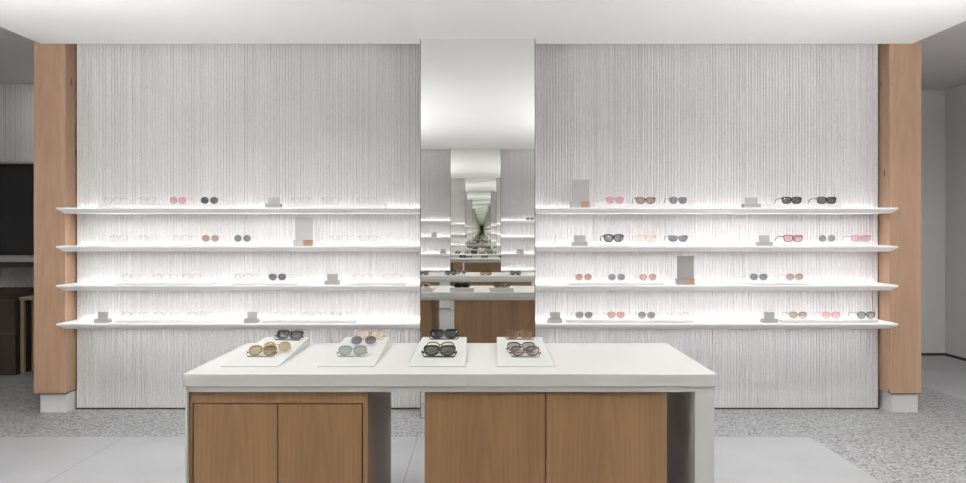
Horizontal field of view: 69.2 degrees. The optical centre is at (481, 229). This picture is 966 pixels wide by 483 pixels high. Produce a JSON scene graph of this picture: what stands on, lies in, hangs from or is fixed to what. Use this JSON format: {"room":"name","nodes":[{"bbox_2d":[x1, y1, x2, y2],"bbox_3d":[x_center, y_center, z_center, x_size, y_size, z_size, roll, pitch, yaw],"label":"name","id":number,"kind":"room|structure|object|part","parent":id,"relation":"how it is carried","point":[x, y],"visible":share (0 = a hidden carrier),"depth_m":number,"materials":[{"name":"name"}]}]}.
{"room":"shop","nodes":[
{"label":"shop","id":0,"kind":"room"},
{"bbox_2d":[0,84,33,286],"bbox_3d":[-4.350,-0.080,7.295,2.500,2.879,0.050,0,0,0],"label":"wall","id":1,"kind":"structure","parent":0,"point":[16,100],"depth_m":7.27,"materials":[{"name":"paint"}]},
{"bbox_2d":[0,164,33,254],"bbox_3d":[-4.400,-0.212,7.253,2.400,0.941,0.030,0,0,0],"label":"board","id":2,"kind":"object","parent":1,"relation":"attached to","point":[16,180],"visible":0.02,"depth_m":7.24,"materials":[{"name":"black glass"}]},
{"bbox_2d":[0,162,33,163],"bbox_3d":[-4.400,-0.696,7.247,2.400,0.022,0.045,0,0,0],"label":"ledge","id":3,"kind":"object","parent":2,"relation":"on","point":[0,162],"visible":0.02,"depth_m":7.22,"materials":[{"name":"grey"}]},
{"bbox_2d":[0,255,33,267],"bbox_3d":[-4.400,0.812,7.070,2.400,1.096,0.400,0,0,0],"label":"countertop","id":4,"kind":"structure","parent":1,"relation":"on","point":[6,261],"depth_m":6.90,"materials":[{"name":"grey stone"}]},
{"bbox_2d":[77,44,877,407],"bbox_3d":[-0.035,-0.080,5.340,6.095,2.860,0.045,0,0,0],"label":"wall","id":5,"kind":"structure","parent":0,"point":[699,125],"depth_m":5.32,"materials":[{"name":"paint"}]},
{"bbox_2d":[56,319,419,328],"bbox_3d":[-1.764,0.698,5.187,2.625,0.041,0.264,0,0,0],"label":"display shelf","id":6,"kind":"object","parent":5,"relation":"attached to","point":[77,323],"visible":0.65,"depth_m":5.07,"materials":[{"name":"white paint"}]},
{"bbox_2d":[94,312,111,322],"bbox_3d":[-2.778,0.638,5.128,0.106,0.077,0.055,0,0,0],"label":"display stand","id":7,"kind":"object","parent":6,"relation":"on","point":[102,316],"visible":1,"depth_m":5.12,"materials":[{"name":"white plastic"}]},
{"bbox_3d":[-2.776,0.624,5.130,0.074,0.047,0.007,0,0,0],"label":"panel","id":8,"kind":"part","parent":7,"relation":"part of","materials":[{"name":"grey plastic"}]},
{"bbox_2d":[113,316,222,322],"bbox_3d":[-2.317,0.663,5.182,0.735,0.028,0.180,0,0,0],"label":"display riser","id":9,"kind":"object","parent":6,"relation":"on","point":[127,319],"visible":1,"depth_m":5.09,"materials":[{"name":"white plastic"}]},
{"bbox_2d":[244,312,259,322],"bbox_3d":[-1.685,0.638,5.128,0.106,0.077,0.055,0,0,0],"label":"display stand","id":10,"kind":"object","parent":6,"relation":"on","point":[251,316],"visible":1,"depth_m":5.12,"materials":[{"name":"grey stone"}]},
{"bbox_3d":[-1.683,0.624,5.130,0.074,0.047,0.007,0,0,0],"label":"panel","id":11,"kind":"part","parent":10,"relation":"part of","materials":[{"name":"grey plastic"}]},
{"bbox_2d":[262,316,360,322],"bbox_3d":[-1.255,0.663,5.182,0.691,0.028,0.180,0,0,0],"label":"display riser","id":12,"kind":"object","parent":6,"relation":"on","point":[271,319],"visible":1,"depth_m":5.09,"materials":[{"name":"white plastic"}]},
{"bbox_2d":[56,245,419,251],"bbox_3d":[-1.764,0.137,5.187,2.625,0.041,0.264,0,0,0],"label":"display shelf","id":13,"kind":"object","parent":5,"relation":"attached to","point":[73,248],"visible":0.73,"depth_m":5.07,"materials":[{"name":"white paint"}]},
{"bbox_2d":[99,242,268,245],"bbox_3d":[-2.193,0.102,5.182,1.186,0.028,0.180,0,0,0],"label":"display riser","id":14,"kind":"object","parent":13,"relation":"on","point":[100,243],"visible":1,"depth_m":5.09,"materials":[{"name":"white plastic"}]},
{"bbox_2d":[293,217,313,245],"bbox_3d":[-1.308,0.011,5.128,0.138,0.209,0.055,0,0,0],"label":"display stand","id":15,"kind":"object","parent":13,"relation":"on","point":[303,225],"visible":1,"depth_m":5.13,"materials":[{"name":"grey plastic"}]},
{"bbox_3d":[-1.303,-0.011,5.131,0.128,0.165,0.006,0,0,0],"label":"panel","id":16,"kind":"part","parent":15,"relation":"part of","materials":[{"name":"grey plastic"}]},
{"bbox_2d":[316,242,412,245],"bbox_3d":[-0.862,0.102,5.182,0.691,0.028,0.180,0,0,0],"label":"display riser","id":17,"kind":"object","parent":13,"relation":"on","point":[317,243],"visible":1,"depth_m":5.09,"materials":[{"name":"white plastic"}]},
{"bbox_2d":[56,208,419,213],"bbox_3d":[-1.764,-0.141,5.187,2.625,0.041,0.264,0,0,0],"label":"display shelf","id":18,"kind":"object","parent":5,"relation":"attached to","point":[63,210],"visible":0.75,"depth_m":5.07,"materials":[{"name":"white paint"}]},
{"bbox_2d":[98,204,236,207],"bbox_3d":[-2.321,-0.176,5.182,0.946,0.028,0.180,0,0,0],"label":"display riser","id":19,"kind":"object","parent":18,"relation":"on","point":[99,205],"visible":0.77,"depth_m":5.09,"materials":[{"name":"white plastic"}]},
{"bbox_2d":[201,197,223,203],"bbox_3d":[-1.994,-0.216,5.180,0.134,0.052,0.136,0,0,-2],"label":"sunglasses","id":20,"kind":"object","parent":19,"relation":"on","point":[204,200],"visible":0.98,"depth_m":5.11,"materials":[{"name":"grey"}]},
{"bbox_2d":[265,197,281,207],"bbox_3d":[-1.526,-0.201,5.128,0.109,0.077,0.055,0,0,0],"label":"display stand","id":21,"kind":"object","parent":18,"relation":"on","point":[273,201],"visible":1,"depth_m":5.13,"materials":[{"name":"grey plastic"}]},
{"bbox_3d":[-1.524,-0.215,5.130,0.077,0.047,0.007,0,0,0],"label":"panel","id":22,"kind":"part","parent":21,"relation":"part of","materials":[{"name":"grey plastic"}]},
{"bbox_2d":[287,204,386,207],"bbox_3d":[-1.066,-0.176,5.182,0.706,0.028,0.180,0,0,0],"label":"display riser","id":23,"kind":"object","parent":18,"relation":"on","point":[288,205],"visible":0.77,"depth_m":5.09,"materials":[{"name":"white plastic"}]},
{"bbox_2d":[56,283,419,289],"bbox_3d":[-1.764,0.419,5.187,2.625,0.041,0.264,0,0,0],"label":"display shelf","id":24,"kind":"object","parent":5,"relation":"attached to","point":[72,286],"visible":0.67,"depth_m":5.06,"materials":[{"name":"white paint"}]},
{"bbox_2d":[113,279,220,284],"bbox_3d":[-2.324,0.385,5.182,0.720,0.028,0.180,0,0,0],"label":"display riser","id":25,"kind":"object","parent":24,"relation":"on","point":[125,281],"visible":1,"depth_m":5.09,"materials":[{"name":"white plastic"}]},
{"bbox_2d":[231,279,301,284],"bbox_3d":[-1.589,0.385,5.182,0.473,0.028,0.180,0,0,0],"label":"display riser","id":26,"kind":"object","parent":24,"relation":"on","point":[240,281],"visible":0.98,"depth_m":5.09,"materials":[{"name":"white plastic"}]},
{"bbox_2d":[268,273,290,280],"bbox_3d":[-1.496,0.344,5.180,0.143,0.053,0.137,0,0,-2],"label":"sunglasses","id":27,"kind":"object","parent":26,"relation":"on","point":[272,277],"visible":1,"depth_m":5.11,"materials":[{"name":"silver metal"}]},
{"bbox_2d":[324,274,339,284],"bbox_3d":[-1.097,0.360,5.128,0.109,0.077,0.055,0,0,0],"label":"display stand","id":28,"kind":"object","parent":24,"relation":"on","point":[332,279],"visible":1,"depth_m":5.11,"materials":[{"name":"white plastic"}]},
{"bbox_3d":[-1.095,0.345,5.130,0.077,0.047,0.007,0,0,0],"label":"panel","id":29,"kind":"part","parent":28,"relation":"part of","materials":[{"name":"grey plastic"}]},
{"bbox_2d":[346,279,407,284],"bbox_3d":[-0.775,0.385,5.182,0.429,0.028,0.180,0,0,0],"label":"display riser","id":30,"kind":"object","parent":24,"relation":"on","point":[351,281],"visible":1,"depth_m":5.09,"materials":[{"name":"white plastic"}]},
{"bbox_2d":[76,407,419,408],"bbox_3d":[-1.765,1.355,5.328,2.634,0.010,0.040,0,0,0],"label":"baseboard","id":31,"kind":"structure","parent":5,"relation":"attached to","point":[79,407],"depth_m":5.31,"materials":[{"name":"grey"}]},
{"bbox_2d":[535,319,897,328],"bbox_3d":[1.698,0.698,5.187,2.619,0.041,0.264,0,0,0],"label":"display shelf","id":32,"kind":"object","parent":5,"relation":"attached to","point":[539,323],"visible":0.66,"depth_m":5.07,"materials":[{"name":"white paint"}]},
{"bbox_2d":[547,312,561,322],"bbox_3d":[0.534,0.638,5.128,0.106,0.077,0.055,0,0,0],"label":"display stand","id":33,"kind":"object","parent":32,"relation":"on","point":[554,316],"visible":1,"depth_m":5.12,"materials":[{"name":"white plastic"}]},
{"bbox_3d":[0.536,0.624,5.130,0.074,0.047,0.007,0,0,0],"label":"panel","id":34,"kind":"part","parent":33,"relation":"part of","materials":[{"name":"grey plastic"}]},
{"bbox_2d":[564,316,693,322],"bbox_3d":[1.080,0.663,5.182,0.924,0.028,0.180,0,0,0],"label":"display riser","id":35,"kind":"object","parent":32,"relation":"on","point":[569,319],"visible":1,"depth_m":5.09,"materials":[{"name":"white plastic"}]},
{"bbox_2d":[572,311,592,318],"bbox_3d":[0.743,0.622,5.180,0.143,0.053,0.137,0,0,-2],"label":"sunglasses","id":36,"kind":"object","parent":35,"relation":"on","point":[579,311],"visible":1,"depth_m":5.11,"materials":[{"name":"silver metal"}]},
{"bbox_2d":[603,311,624,318],"bbox_3d":[0.976,0.622,5.180,0.143,0.053,0.137,0,0,-3],"label":"sunglasses","id":37,"kind":"object","parent":35,"relation":"on","point":[620,311],"visible":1,"depth_m":5.11,"materials":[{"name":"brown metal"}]},
{"bbox_2d":[635,312,655,318],"bbox_3d":[1.205,0.623,5.180,0.134,0.052,0.136,0,0,2],"label":"sunglasses","id":38,"kind":"object","parent":35,"relation":"on","point":[635,312],"visible":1,"depth_m":5.11,"materials":[{"name":"grey plastic"}]},
{"bbox_2d":[760,312,777,322],"bbox_3d":[2.102,0.638,5.128,0.109,0.077,0.055,0,0,0],"label":"display stand","id":39,"kind":"object","parent":32,"relation":"on","point":[769,317],"visible":1,"depth_m":5.12,"materials":[{"name":"grey stone"}]},
{"bbox_3d":[2.104,0.624,5.130,0.077,0.047,0.007,0,0,0],"label":"panel","id":40,"kind":"part","parent":39,"relation":"part of","materials":[{"name":"grey plastic"}]},
{"bbox_2d":[775,316,877,322],"bbox_3d":[2.531,0.663,5.182,0.698,0.028,0.180,0,0,0],"label":"display riser","id":41,"kind":"object","parent":32,"relation":"on","point":[783,319],"visible":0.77,"depth_m":5.09,"materials":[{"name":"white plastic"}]},
{"bbox_2d":[782,311,807,318],"bbox_3d":[2.311,0.622,5.180,0.143,0.053,0.137,0,0,2],"label":"sunglasses","id":42,"kind":"object","parent":41,"relation":"on","point":[798,314],"visible":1,"depth_m":5.11,"materials":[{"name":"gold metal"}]},
{"bbox_2d":[848,311,874,318],"bbox_3d":[2.807,0.622,5.180,0.143,0.053,0.137,0,0,1],"label":"sunglasses","id":43,"kind":"object","parent":41,"relation":"on","point":[861,311],"visible":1,"depth_m":5.11,"materials":[{"name":"black plastic"}]},
{"bbox_2d":[535,245,897,251],"bbox_3d":[1.698,0.137,5.187,2.619,0.041,0.264,0,0,0],"label":"display shelf","id":44,"kind":"object","parent":5,"relation":"attached to","point":[538,248],"visible":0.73,"depth_m":5.07,"materials":[{"name":"white paint"}]},
{"bbox_2d":[571,235,587,245],"bbox_3d":[0.714,0.077,5.128,0.117,0.077,0.055,0,0,0],"label":"display stand","id":45,"kind":"object","parent":44,"relation":"on","point":[579,240],"visible":1,"depth_m":5.13,"materials":[{"name":"white plastic"}]},
{"bbox_3d":[0.716,0.062,5.130,0.085,0.047,0.007,0,0,0],"label":"panel","id":46,"kind":"part","parent":45,"relation":"part of","materials":[{"name":"grey"}]},
{"bbox_2d":[588,242,693,245],"bbox_3d":[1.171,0.102,5.182,0.742,0.028,0.180,0,0,0],"label":"display riser","id":47,"kind":"object","parent":44,"relation":"on","point":[589,243],"visible":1,"depth_m":5.09,"materials":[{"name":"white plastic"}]},
{"bbox_2d":[600,234,623,241],"bbox_3d":[0.961,0.059,5.180,0.164,0.058,0.140,0,0,0],"label":"spectacles","id":48,"kind":"object","parent":47,"relation":"on","point":[622,236],"visible":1,"depth_m":5.11,"materials":[{"name":"black plastic"}]},
{"bbox_2d":[755,235,772,245],"bbox_3d":[2.066,0.077,5.128,0.109,0.077,0.055,0,0,0],"label":"display stand","id":49,"kind":"object","parent":44,"relation":"on","point":[764,240],"visible":1,"depth_m":5.13,"materials":[{"name":"grey stone"}]},
{"bbox_3d":[2.067,0.062,5.130,0.077,0.047,0.007,0,0,0],"label":"panel","id":50,"kind":"part","parent":49,"relation":"part of","materials":[{"name":"grey plastic"}]},
{"bbox_2d":[773,242,876,245],"bbox_3d":[2.506,0.102,5.182,0.735,0.028,0.180,0,0,0],"label":"display riser","id":51,"kind":"object","parent":44,"relation":"on","point":[774,243],"visible":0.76,"depth_m":5.09,"materials":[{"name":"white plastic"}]},
{"bbox_2d":[775,235,802,241],"bbox_3d":[2.269,0.062,5.180,0.159,0.053,0.138,0,0,-3],"label":"sunglasses","id":52,"kind":"object","parent":51,"relation":"on","point":[793,238],"visible":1,"depth_m":5.11,"materials":[{"name":"red"}]},
{"bbox_2d":[535,208,897,213],"bbox_3d":[1.698,-0.141,5.187,2.619,0.041,0.264,0,0,0],"label":"display shelf","id":53,"kind":"object","parent":5,"relation":"attached to","point":[537,210],"visible":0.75,"depth_m":5.07,"materials":[{"name":"white paint"}]},
{"bbox_2d":[570,179,589,207],"bbox_3d":[0.718,-0.267,5.128,0.138,0.209,0.055,0,0,0],"label":"display stand","id":54,"kind":"object","parent":53,"relation":"on","point":[580,187],"visible":1,"depth_m":5.13,"materials":[{"name":"grey plastic"}]},
{"bbox_3d":[0.723,-0.288,5.131,0.128,0.165,0.006,0,0,0],"label":"panel","id":55,"kind":"part","parent":54,"relation":"part of","materials":[{"name":"grey plastic"}]},
{"bbox_2d":[590,204,692,207],"bbox_3d":[1.175,-0.176,5.182,0.720,0.028,0.180,0,0,0],"label":"display riser","id":56,"kind":"object","parent":53,"relation":"on","point":[592,205],"visible":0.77,"depth_m":5.09,"materials":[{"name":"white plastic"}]},
{"bbox_2d":[632,197,655,203],"bbox_3d":[1.194,-0.215,5.181,0.157,0.050,0.137,0,0,0],"label":"sunglasses","id":57,"kind":"object","parent":56,"relation":"on","point":[637,197],"visible":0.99,"depth_m":5.11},
{"bbox_2d":[741,197,760,207],"bbox_3d":[1.971,-0.201,5.128,0.124,0.077,0.055,0,0,0],"label":"display stand","id":58,"kind":"object","parent":53,"relation":"on","point":[750,202],"visible":1,"depth_m":5.13,"materials":[{"name":"grey stone"}]},
{"bbox_3d":[1.973,-0.215,5.130,0.092,0.047,0.007,0,0,0],"label":"panel","id":59,"kind":"part","parent":58,"relation":"part of","materials":[{"name":"grey plastic"}]},
{"bbox_2d":[761,204,841,207],"bbox_3d":[2.357,-0.176,5.182,0.524,0.028,0.180,0,0,0],"label":"display riser","id":60,"kind":"object","parent":53,"relation":"on","point":[764,205],"visible":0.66,"depth_m":5.09,"materials":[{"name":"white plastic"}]},
{"bbox_2d":[774,197,801,203],"bbox_3d":[2.263,-0.216,5.180,0.159,0.053,0.138,0,0,1],"label":"sunglasses","id":61,"kind":"object","parent":60,"relation":"on","point":[785,200],"visible":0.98,"depth_m":5.11,"materials":[{"name":"black plastic"}]},
{"bbox_2d":[808,197,836,203],"bbox_3d":[2.514,-0.216,5.180,0.159,0.053,0.138,0,0,-3],"label":"sunglasses","id":62,"kind":"object","parent":60,"relation":"on","point":[821,200],"visible":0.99,"depth_m":5.11,"materials":[{"name":"black plastic"}]},
{"bbox_2d":[535,283,897,289],"bbox_3d":[1.698,0.419,5.187,2.619,0.041,0.264,0,0,0],"label":"display shelf","id":63,"kind":"object","parent":5,"relation":"attached to","point":[538,286],"visible":0.75,"depth_m":5.06,"materials":[{"name":"white paint"}]},
{"bbox_2d":[566,279,663,284],"bbox_3d":[0.978,0.385,5.182,0.691,0.028,0.180,0,0,0],"label":"display riser","id":64,"kind":"object","parent":63,"relation":"on","point":[568,281],"visible":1,"depth_m":5.09,"materials":[{"name":"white plastic"}]},
{"bbox_2d":[675,256,694,284],"bbox_3d":[1.486,0.294,5.128,0.131,0.209,0.055,0,0,0],"label":"display stand","id":65,"kind":"object","parent":63,"relation":"on","point":[685,264],"visible":1,"depth_m":5.13,"materials":[{"name":"grey plastic"}]},
{"bbox_3d":[1.491,0.273,5.131,0.121,0.165,0.006,0,0,0],"label":"panel","id":66,"kind":"part","parent":65,"relation":"part of","materials":[{"name":"grey plastic"}]},
{"bbox_2d":[729,279,808,284],"bbox_3d":[2.120,0.385,5.182,0.516,0.028,0.180,0,0,0],"label":"display riser","id":67,"kind":"object","parent":63,"relation":"on","point":[733,281],"visible":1,"depth_m":5.09,"materials":[{"name":"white plastic"}]},
{"bbox_2d":[744,273,767,280],"bbox_3d":[2.024,0.344,5.180,0.143,0.053,0.137,0,0,3],"label":"sunglasses","id":68,"kind":"object","parent":67,"relation":"on","point":[752,273],"visible":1,"depth_m":5.12,"materials":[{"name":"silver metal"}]},
{"bbox_2d":[777,273,803,280],"bbox_3d":[2.280,0.344,5.180,0.143,0.053,0.137,0,0,-3],"label":"sunglasses","id":69,"kind":"object","parent":67,"relation":"on","point":[789,273],"visible":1,"depth_m":5.11,"materials":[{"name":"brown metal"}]},
{"bbox_2d":[714,407,878,408],"bbox_3d":[1.699,1.355,5.328,2.628,0.010,0.040,0,0,0],"label":"baseboard","id":70,"kind":"structure","parent":5,"relation":"attached to","point":[718,407],"depth_m":5.31,"materials":[{"name":"grey"}]},
{"bbox_2d":[0,0,965,43],"bbox_3d":[-0.041,-1.450,1.645,6.458,0.139,7.090,0,0,0],"label":"ceiling","id":71,"kind":"structure","parent":0,"point":[40,21],"depth_m":4.61,"materials":[{"name":"white paint"}]},
{"bbox_2d":[0,356,965,482],"bbox_3d":[-0.100,1.410,3.000,13.000,0.100,10.400,0,0,0],"label":"floor","id":72,"kind":"structure","parent":0,"point":[927,445],"depth_m":4.44,"materials":[{"name":"stone"}]},
{"bbox_2d":[0,287,33,374],"bbox_3d":[-4.608,0.960,6.694,0.496,0.800,0.312,0,0,0],"label":"base cabinet","id":73,"kind":"object","parent":72,"relation":"on","point":[9,296],"visible":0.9,"depth_m":6.55,"materials":[{"name":"brown wood"}]},
{"bbox_3d":[-4.598,1.115,6.544,0.476,0.290,0.012,0,0,0],"label":"drawer","id":74,"kind":"part","parent":73,"relation":"part of","materials":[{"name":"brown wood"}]},
{"bbox_3d":[-4.598,0.800,6.544,0.476,0.280,0.012,0,0,0],"label":"drawer","id":75,"kind":"part","parent":73,"relation":"part of","materials":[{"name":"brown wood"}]},
{"bbox_2d":[19,295,33,373],"bbox_3d":[-4.085,0.998,6.695,0.548,0.725,0.210,0,0,0],"label":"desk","id":76,"kind":"object","parent":72,"relation":"on","point":[22,299],"visible":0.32,"depth_m":6.61,"materials":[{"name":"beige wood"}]},
{"bbox_3d":[-4.336,1.010,6.615,0.030,0.700,0.030,0,0,0],"label":"leg","id":77,"kind":"part","parent":76,"relation":"part of","materials":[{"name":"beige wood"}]},
{"bbox_3d":[-4.336,1.010,6.775,0.030,0.700,0.030,0,0,0],"label":"leg","id":78,"kind":"part","parent":76,"relation":"part of","materials":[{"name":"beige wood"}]},
{"bbox_2d":[34,41,76,411],"bbox_3d":[-3.207,-0.080,5.370,0.233,2.879,0.360,0,0,0],"label":"pillar","id":79,"kind":"structure","parent":72,"relation":"on","point":[55,65],"depth_m":5.19,"materials":[{"name":"brown wood"}]},
{"bbox_2d":[189,392,390,482],"bbox_3d":[-0.827,1.008,3.205,0.725,0.704,0.731,0,0,0],"label":"base cabinet","id":80,"kind":"object","parent":72,"relation":"on","point":[235,437],"visible":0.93,"depth_m":2.84,"materials":[{"name":"brown wood"}]},
{"bbox_3d":[-1.001,1.006,2.851,0.339,0.599,0.020,0,0,0],"label":"door","id":81,"kind":"part","parent":80,"relation":"part of","materials":[{"name":"brown wood"}]},
{"bbox_3d":[-0.657,1.006,2.851,0.339,0.599,0.020,0,0,0],"label":"door","id":82,"kind":"part","parent":80,"relation":"part of","materials":[{"name":"brown wood"}]},
{"bbox_2d":[183,343,716,482],"bbox_3d":[-0.129,0.970,3.205,2.154,0.780,0.775,0,0,0],"label":"countertop","id":83,"kind":"structure","parent":72,"relation":"on","point":[689,386],"depth_m":2.83,"materials":[{"name":"grey stone"}]},
{"bbox_3d":[-1.194,1.007,3.205,0.008,0.706,0.759,0,0,0],"label":"leg","id":84,"kind":"part","parent":83,"relation":"part of","materials":[{"name":"grey"}]},
{"bbox_2d":[221,337,309,366],"bbox_3d":[-0.985,0.561,3.255,0.244,0.038,0.580,0,0,0],"label":"display tray","id":85,"kind":"object","parent":83,"relation":"on","point":[241,360],"visible":0.94,"depth_m":3.19,"materials":[{"name":"grey plastic"}]},
{"bbox_2d":[246,345,276,356],"bbox_3d":[-0.989,0.544,3.147,0.143,0.044,0.056,0,0,4],"label":"sunglasses","id":86,"kind":"object","parent":85,"relation":"on","point":[263,349],"visible":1,"depth_m":3.14,"materials":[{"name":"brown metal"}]},
{"bbox_2d":[263,341,291,352],"bbox_3d":[-0.947,0.540,3.231,0.134,0.042,0.054,0,0,-9],"label":"sunglasses","id":87,"kind":"object","parent":85,"relation":"on","point":[284,341],"visible":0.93,"depth_m":3.23,"materials":[{"name":"gold metal"}]},
{"bbox_2d":[274,330,303,340],"bbox_3d":[-0.962,0.524,3.491,0.159,0.043,0.057,0,0,11],"label":"sunglasses","id":88,"kind":"object","parent":85,"relation":"on","point":[281,334],"visible":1,"depth_m":3.49,"materials":[{"name":"black"}]},
{"bbox_2d":[317,337,389,366],"bbox_3d":[-0.578,0.561,3.255,0.244,0.038,0.580,0,0,0],"label":"display tray","id":89,"kind":"object","parent":83,"relation":"on","point":[345,354],"visible":0.96,"depth_m":3.17,"materials":[{"name":"grey plastic"}]},
{"bbox_2d":[349,336,376,344],"bbox_3d":[-0.569,0.532,3.361,0.134,0.042,0.054,0,0,-5],"label":"sunglasses","id":90,"kind":"object","parent":89,"relation":"on","point":[356,340],"visible":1,"depth_m":3.37,"materials":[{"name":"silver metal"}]},
{"bbox_2d":[408,337,466,366],"bbox_3d":[-0.190,0.561,3.255,0.244,0.038,0.580,0,0,0],"label":"display tray","id":91,"kind":"object","parent":83,"relation":"on","point":[418,360],"visible":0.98,"depth_m":3.11,"materials":[{"name":"grey plastic"}]},
{"bbox_2d":[421,345,456,356],"bbox_3d":[-0.191,0.543,3.143,0.164,0.046,0.060,0,0,1],"label":"sunglasses","id":92,"kind":"object","parent":91,"relation":"on","point":[430,350],"visible":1,"depth_m":3.15,"materials":[{"name":"black plastic"}]},
{"bbox_2d":[427,342,453,352],"bbox_3d":[-0.192,0.540,3.222,0.143,0.044,0.056,0,0,-2],"label":"spectacles","id":93,"kind":"object","parent":91,"relation":"on","point":[429,342],"visible":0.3,"depth_m":3.24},
{"bbox_3d":[-0.192,0.538,3.228,0.143,0.038,0.043,0,3,0],"label":"frame","id":94,"kind":"part","parent":93,"relation":"part of","materials":[{"name":"metal"}]},
{"bbox_2d":[428,329,459,339],"bbox_3d":[-0.190,0.522,3.508,0.164,0.046,0.060,0,0,-2],"label":"sunglasses","id":95,"kind":"object","parent":91,"relation":"on","point":[436,334],"visible":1,"depth_m":3.51,"materials":[{"name":"black plastic"}]},
{"bbox_3d":[-0.169,0.643,3.205,2.058,0.022,0.759,0,0,0],"label":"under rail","id":96,"kind":"part","parent":83,"relation":"part of","materials":[{"name":"grey"}]},
{"bbox_2d":[497,337,554,366],"bbox_3d":[0.187,0.561,3.255,0.244,0.038,0.580,0,0,0],"label":"display tray","id":97,"kind":"object","parent":83,"relation":"on","point":[504,359],"visible":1,"depth_m":3.17,"materials":[{"name":"grey plastic"}]},
{"bbox_2d":[504,329,534,339],"bbox_3d":[0.188,0.523,3.506,0.159,0.043,0.057,0,0,1],"label":"spectacles","id":98,"kind":"object","parent":97,"relation":"on","point":[519,332],"visible":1,"depth_m":3.50,"materials":[{"name":"brown plastic"}]},
{"bbox_2d":[506,342,536,352],"bbox_3d":[0.181,0.540,3.222,0.143,0.044,0.056,0,0,-2],"label":"sunglasses","id":99,"kind":"object","parent":97,"relation":"on","point":[507,348],"visible":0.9,"depth_m":3.21,"materials":[{"name":"black plastic"}]},
{"bbox_2d":[509,346,540,356],"bbox_3d":[0.194,0.545,3.142,0.143,0.044,0.056,0,0,1],"label":"sunglasses","id":100,"kind":"object","parent":97,"relation":"on","point":[539,353],"visible":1,"depth_m":3.14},
{"bbox_3d":[0.899,0.996,3.205,0.079,0.728,0.759,0,0,0],"label":"leg","id":101,"kind":"part","parent":83,"relation":"part of","materials":[{"name":"grey"}]},
{"bbox_2d":[425,392,666,482],"bbox_3d":[0.259,1.008,3.206,0.984,0.704,0.730,0,0,0],"label":"base cabinet","id":102,"kind":"object","parent":72,"relation":"on","point":[471,437],"visible":0.63,"depth_m":2.84,"materials":[{"name":"brown wood"}]},
{"bbox_3d":[0.012,1.000,2.851,0.490,0.680,0.020,0,0,0],"label":"door","id":103,"kind":"part","parent":102,"relation":"part of","materials":[{"name":"brown wood"}]},
{"bbox_3d":[0.506,1.000,2.851,0.490,0.680,0.020,0,0,0],"label":"door","id":104,"kind":"part","parent":102,"relation":"part of","materials":[{"name":"brown wood"}]},
{"bbox_2d":[878,40,920,411],"bbox_3d":[3.140,-0.080,5.370,0.238,2.879,0.360,0,0,0],"label":"pillar","id":105,"kind":"structure","parent":72,"relation":"on","point":[899,65],"depth_m":5.19,"materials":[{"name":"brown wood"}]},
{"bbox_2d":[0,21,965,89],"bbox_3d":[-0.100,-1.570,3.000,13.000,0.100,10.400,0,0,0],"label":"ceiling","id":106,"kind":"structure","parent":0,"point":[943,53],"depth_m":6.24,"materials":[{"name":"grey paint"}]},
{"bbox_2d":[921,90,944,352],"bbox_3d":[4.015,-0.080,7.675,2.030,2.879,0.150,0,0,0],"label":"wall","id":107,"kind":"structure","parent":0,"point":[932,101],"depth_m":7.60,"materials":[{"name":"grey paint"}]},
{"bbox_2d":[921,353,944,355],"bbox_3d":[4.015,1.347,7.593,2.030,0.025,0.015,0,0,0],"label":"baseboard","id":108,"kind":"structure","parent":107,"relation":"attached to","point":[922,354],"depth_m":7.58,"materials":[{"name":"black"}]},
{"bbox_2d":[945,84,965,357],"bbox_3d":[5.115,-0.080,2.975,0.170,2.879,10.250,0,0,0],"label":"wall","id":109,"kind":"structure","parent":0,"point":[955,98],"depth_m":7.44,"materials":[{"name":"grey paint"}]},
{"bbox_2d":[945,353,965,360],"bbox_3d":[5.022,1.347,2.792,0.015,0.025,9.585,0,0,0],"label":"baseboard","id":110,"kind":"structure","parent":109,"relation":"attached to","point":[946,354],"depth_m":7.41,"materials":[{"name":"black"}]},
{"bbox_3d":[-0.030,-0.079,5.516,6.140,2.879,0.305,0,0,0],"label":"wall","id":111,"kind":"structure","parent":0,"visible":0},
{"bbox_2d":[420,39,534,417],"bbox_3d":[-0.031,-0.009,5.205,0.833,2.739,0.305,0,0,0],"label":"wall mirror","id":112,"kind":"object","parent":111,"relation":"attached to","point":[477,96],"visible":0.71,"depth_m":5.05,"materials":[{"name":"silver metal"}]},
{"bbox_3d":[-0.031,-0.009,5.057,0.833,2.739,0.008,0,0,0],"label":"edge trim","id":113,"kind":"part","parent":112,"relation":"part of","materials":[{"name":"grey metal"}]}
]}

